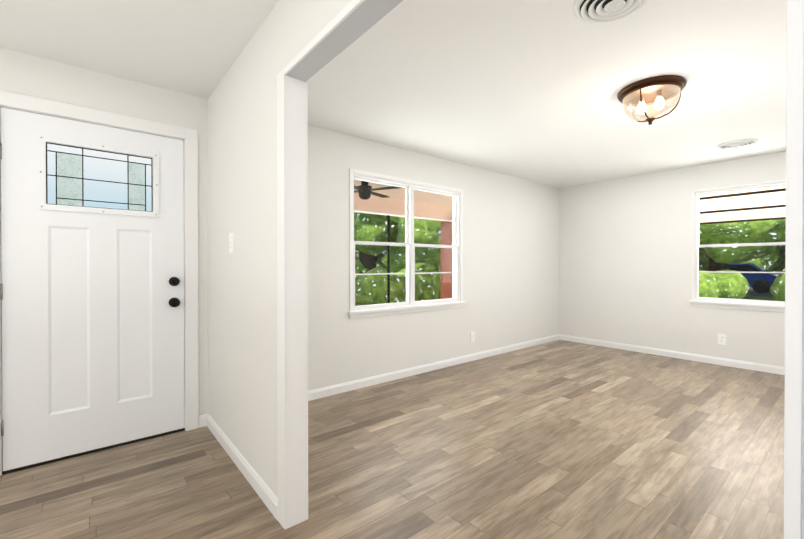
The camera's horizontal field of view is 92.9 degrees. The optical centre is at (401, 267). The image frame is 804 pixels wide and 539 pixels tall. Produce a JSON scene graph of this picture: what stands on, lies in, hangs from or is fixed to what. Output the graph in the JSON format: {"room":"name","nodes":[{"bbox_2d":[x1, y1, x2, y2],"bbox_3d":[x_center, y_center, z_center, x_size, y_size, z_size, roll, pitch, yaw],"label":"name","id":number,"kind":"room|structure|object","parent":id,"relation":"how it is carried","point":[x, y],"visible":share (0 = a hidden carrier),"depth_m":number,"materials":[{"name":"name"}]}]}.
{"room":"entryway","nodes":[
{"label":"entryway","id":0,"kind":"room"},
{"bbox_2d":[207,0,284,497],"bbox_3d":[-0.960,-0.030,2.334,0.092,2.440,1.447,0,0,-40],"label":"wall","id":1,"kind":"structure","parent":0,"point":[242,207],"depth_m":2.16,"materials":[{"name":"paint"}]},
{"bbox_2d":[229,233,233,252],"bbox_3d":[-1.067,-0.151,2.379,0.015,0.124,0.078,0,0,-40],"label":"switch plate","id":2,"kind":"object","parent":1,"relation":"attached to","point":[231,242],"visible":0.96,"depth_m":2.37,"materials":[{"name":"white plastic"}]},
{"bbox_2d":[203,414,277,519],"bbox_3d":[-1.023,1.147,2.333,0.016,0.085,1.380,0,0,-40],"label":"baseboard","id":3,"kind":"structure","parent":1,"relation":"attached to","point":[266,495],"depth_m":2.17,"materials":[{"name":"white wood"}]},
{"bbox_2d":[277,0,803,538],"bbox_3d":[0.017,0.137,1.148,0.122,2.120,1.762,0,0,-40],"label":"door frame","id":4,"kind":"structure","parent":1,"relation":"attached to","point":[350,24],"depth_m":1.73,"materials":[{"name":"white"}]},
{"bbox_2d":[0,47,558,415],"bbox_3d":[-0.812,-0.037,3.479,8.830,2.440,0.130,0,0,-40],"label":"wall","id":5,"kind":"structure","parent":0,"point":[510,260],"depth_m":3.85,"materials":[{"name":"paint"}]},
{"bbox_2d":[0,107,184,470],"bbox_3d":[-1.933,0.127,2.469,0.930,2.087,0.117,0,0,-40],"label":"front door","id":6,"kind":"structure","parent":5,"relation":"in","point":[92,260],"depth_m":2.43,"materials":[{"name":"white wood"}]},
{"bbox_2d":[2,428,184,474],"bbox_3d":[-1.983,1.181,2.542,0.926,0.014,0.155,0,0,-40],"label":"door threshold sill","id":7,"kind":"structure","parent":5,"relation":"attached to","point":[82,453],"depth_m":2.43,"materials":[{"name":"black"}]},
{"bbox_2d":[0,90,198,475],"bbox_3d":[-1.970,0.092,2.519,1.096,2.193,0.157,0,0,-40],"label":"door frame","id":8,"kind":"structure","parent":5,"relation":"attached to","point":[51,107],"depth_m":2.76,"materials":[{"name":"white wood"}]},
{"bbox_2d":[353,174,459,310],"bbox_3d":[0.087,-0.244,4.196,1.539,1.325,0.080,0,0,-40],"label":"window","id":9,"kind":"structure","parent":5,"relation":"in","point":[410,244],"depth_m":4.17,"materials":[{"name":"white plastic"}]},
{"bbox_2d":[348,169,465,318],"bbox_3d":[0.128,-0.224,4.147,1.649,1.435,0.046,0,0,-40],"label":"window frame","id":10,"kind":"structure","parent":5,"relation":"attached to","point":[352,314],"depth_m":3.96,"materials":[{"name":"white wood"}]},
{"bbox_2d":[308,334,558,400],"bbox_3d":[0.579,1.134,4.541,5.082,0.085,0.014,0,0,-40],"label":"baseboard","id":11,"kind":"structure","parent":5,"relation":"attached to","point":[365,382],"depth_m":4.18,"materials":[{"name":"white wood"}]},
{"bbox_2d":[470,331,474,341],"bbox_3d":[0.887,0.875,4.797,0.078,0.124,0.010,0,0,-40],"label":"electrical outlet plate","id":12,"kind":"object","parent":5,"relation":"attached to","point":[472,336],"visible":1,"depth_m":4.79,"materials":[{"name":"white plastic"}]},
{"bbox_2d":[285,0,351,66],"bbox_3d":[0.023,-1.062,1.137,0.092,0.362,1.641,0,0,-40],"label":"wall","id":13,"kind":"structure","parent":0,"point":[307,22],"depth_m":1.58,"materials":[{"name":"paint"}]},
{"bbox_2d":[0,340,784,538],"bbox_3d":[0.669,1.243,1.694,8.830,0.100,4.780,0,0,-40],"label":"floor","id":14,"kind":"structure","parent":0,"point":[560,439],"depth_m":2.27,"materials":[{"name":"brown wood"}]},
{"bbox_2d":[0,0,786,187],"bbox_3d":[0.669,-1.307,1.679,8.830,0.120,4.780,0,0,-40],"label":"ceiling","id":15,"kind":"structure","parent":0,"point":[527,89],"depth_m":2.41,"materials":[{"name":"white paint"}]},
{"bbox_2d":[573,0,650,23],"bbox_3d":[0.987,-1.212,1.773,0.350,0.070,0.350,0,0,-40],"label":"ceiling vent","id":16,"kind":"object","parent":15,"relation":"in","point":[598,11],"visible":1,"depth_m":1.81,"materials":[{"name":"white metal"}]},
{"bbox_2d":[617,75,686,124],"bbox_3d":[1.749,-1.127,2.688,0.410,0.252,0.410,0,0,-40],"label":"ceiling light fixture","id":17,"kind":"object","parent":15,"relation":"attached to","point":[656,91],"visible":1,"depth_m":2.63,"materials":[{"name":"glass"}]},
{"bbox_2d":[717,139,757,149],"bbox_3d":[3.420,-1.225,3.899,0.320,0.070,0.320,0,0,-40],"label":"ceiling vent","id":18,"kind":"object","parent":15,"relation":"in","point":[737,144],"visible":1,"depth_m":3.86,"materials":[{"name":"white metal"}]},
{"bbox_2d":[559,151,785,366],"bbox_3d":[4.064,-0.043,4.406,0.130,2.440,4.650,0,0,-40],"label":"wall","id":19,"kind":"structure","parent":0,"point":[625,260],"depth_m":5.16,"materials":[{"name":"paint"}]},
{"bbox_2d":[559,334,784,374],"bbox_3d":[3.961,1.134,4.425,0.014,0.085,4.440,0,0,-40],"label":"baseboard","id":20,"kind":"structure","parent":19,"relation":"attached to","point":[668,353],"depth_m":4.87,"materials":[{"name":"white wood"}]},
{"bbox_2d":[718,334,725,344],"bbox_3d":[3.835,0.866,4.579,0.010,0.124,0.078,0,0,-40],"label":"electrical outlet plate","id":21,"kind":"object","parent":19,"relation":"attached to","point":[722,339],"visible":1,"depth_m":4.57,"materials":[{"name":"white plastic"}]},
{"bbox_2d":[689,180,785,311],"bbox_3d":[3.956,-0.231,4.407,0.046,1.445,1.040,0,0,-40],"label":"window frame","id":22,"kind":"structure","parent":19,"relation":"attached to","point":[750,306],"depth_m":4.53,"materials":[{"name":"white"}]},
{"bbox_2d":[694,182,785,304],"bbox_3d":[4.005,-0.261,4.447,0.080,1.355,0.970,0,0,-40],"label":"window","id":23,"kind":"structure","parent":19,"relation":"in","point":[697,219],"depth_m":4.56,"materials":[{"name":"white plastic"}]},
{"label":"outside","id":24,"kind":"structure","parent":0,"visible":0},
{"bbox_2d":[354,180,451,220],"bbox_3d":[-1.825,-1.214,4.581,9.580,0.460,2.870,0,0,-40],"label":"ceiling","id":25,"kind":"structure","parent":24,"point":[421,209],"depth_m":7.23,"materials":[{"name":"beige paint"}]},
{"bbox_2d":[354,181,401,199],"bbox_3d":[-0.542,-1.135,5.556,0.976,0.310,0.976,0,0,-17],"label":"fan","id":26,"kind":"object","parent":25,"relation":"hanging from","point":[364,192],"depth_m":5.48,"materials":[{"name":"black metal"}]},
{"bbox_2d":[700,186,785,222],"bbox_3d":[6.187,-1.274,6.249,5.500,0.520,7.500,0,0,-40],"label":"ceiling","id":27,"kind":"structure","parent":24,"point":[757,201],"depth_m":7.23,"materials":[{"name":"beige"}]},
{"bbox_2d":[746,288,772,296],"bbox_3d":[11.164,1.160,26.260,7.000,0.010,100.000,0,0,-40],"label":"ground","id":28,"kind":"structure","parent":24,"point":[752,292],"depth_m":17.47,"materials":[{"name":"grey concrete"}]},
{"bbox_2d":[727,263,776,292],"bbox_3d":[16.318,0.508,19.229,1.840,1.400,4.400,0,0,-44],"label":"car","id":29,"kind":"object","parent":28,"relation":"on","point":[763,282],"depth_m":17.78,"materials":[{"name":"blue metal"}]},
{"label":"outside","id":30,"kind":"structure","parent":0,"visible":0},
{"bbox_2d":[742,296,774,300],"bbox_3d":[2.396,1.338,12.536,140.000,0.180,130.000,0,0,-40],"label":"lawn","id":31,"kind":"structure","parent":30,"point":[759,298],"depth_m":14.99,"materials":[{"name":"green plant"}]},
{"bbox_2d":[441,221,451,298],"bbox_3d":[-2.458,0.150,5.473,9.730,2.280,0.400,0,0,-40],"label":"brick column","id":32,"kind":"structure","parent":31,"relation":"on","point":[446,282],"depth_m":8.33,"materials":[{"name":"red brick"}]},
{"bbox_2d":[354,212,785,305],"bbox_3d":[7.474,-4.092,17.784,50.851,15.756,44.305,0,0,-40],"label":"trees","id":33,"kind":"object","parent":31,"relation":"on","point":[399,258],"depth_m":10.63,"materials":[{"name":"green plant"}]},
{"bbox_2d":[700,188,785,224],"bbox_3d":[6.622,-0.038,6.615,4.253,2.643,7.500,0,0,-40],"label":"frame","id":34,"kind":"object","parent":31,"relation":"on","point":[750,193],"depth_m":7.28,"materials":[{"name":"black metal"}]},
{"bbox_3d":[-1.861,1.247,4.404,9.280,0.100,2.620,0,0,-40],"label":"floor","id":35,"kind":"structure","parent":0,"visible":0},
{"bbox_2d":[387,215,389,302],"bbox_3d":[-0.256,0.090,7.291,0.100,2.180,0.100,0,0,-40],"label":"porch post","id":36,"kind":"object","parent":35,"relation":"on","point":[388,260],"depth_m":7.27,"materials":[{"name":"black metal"}]}
]}

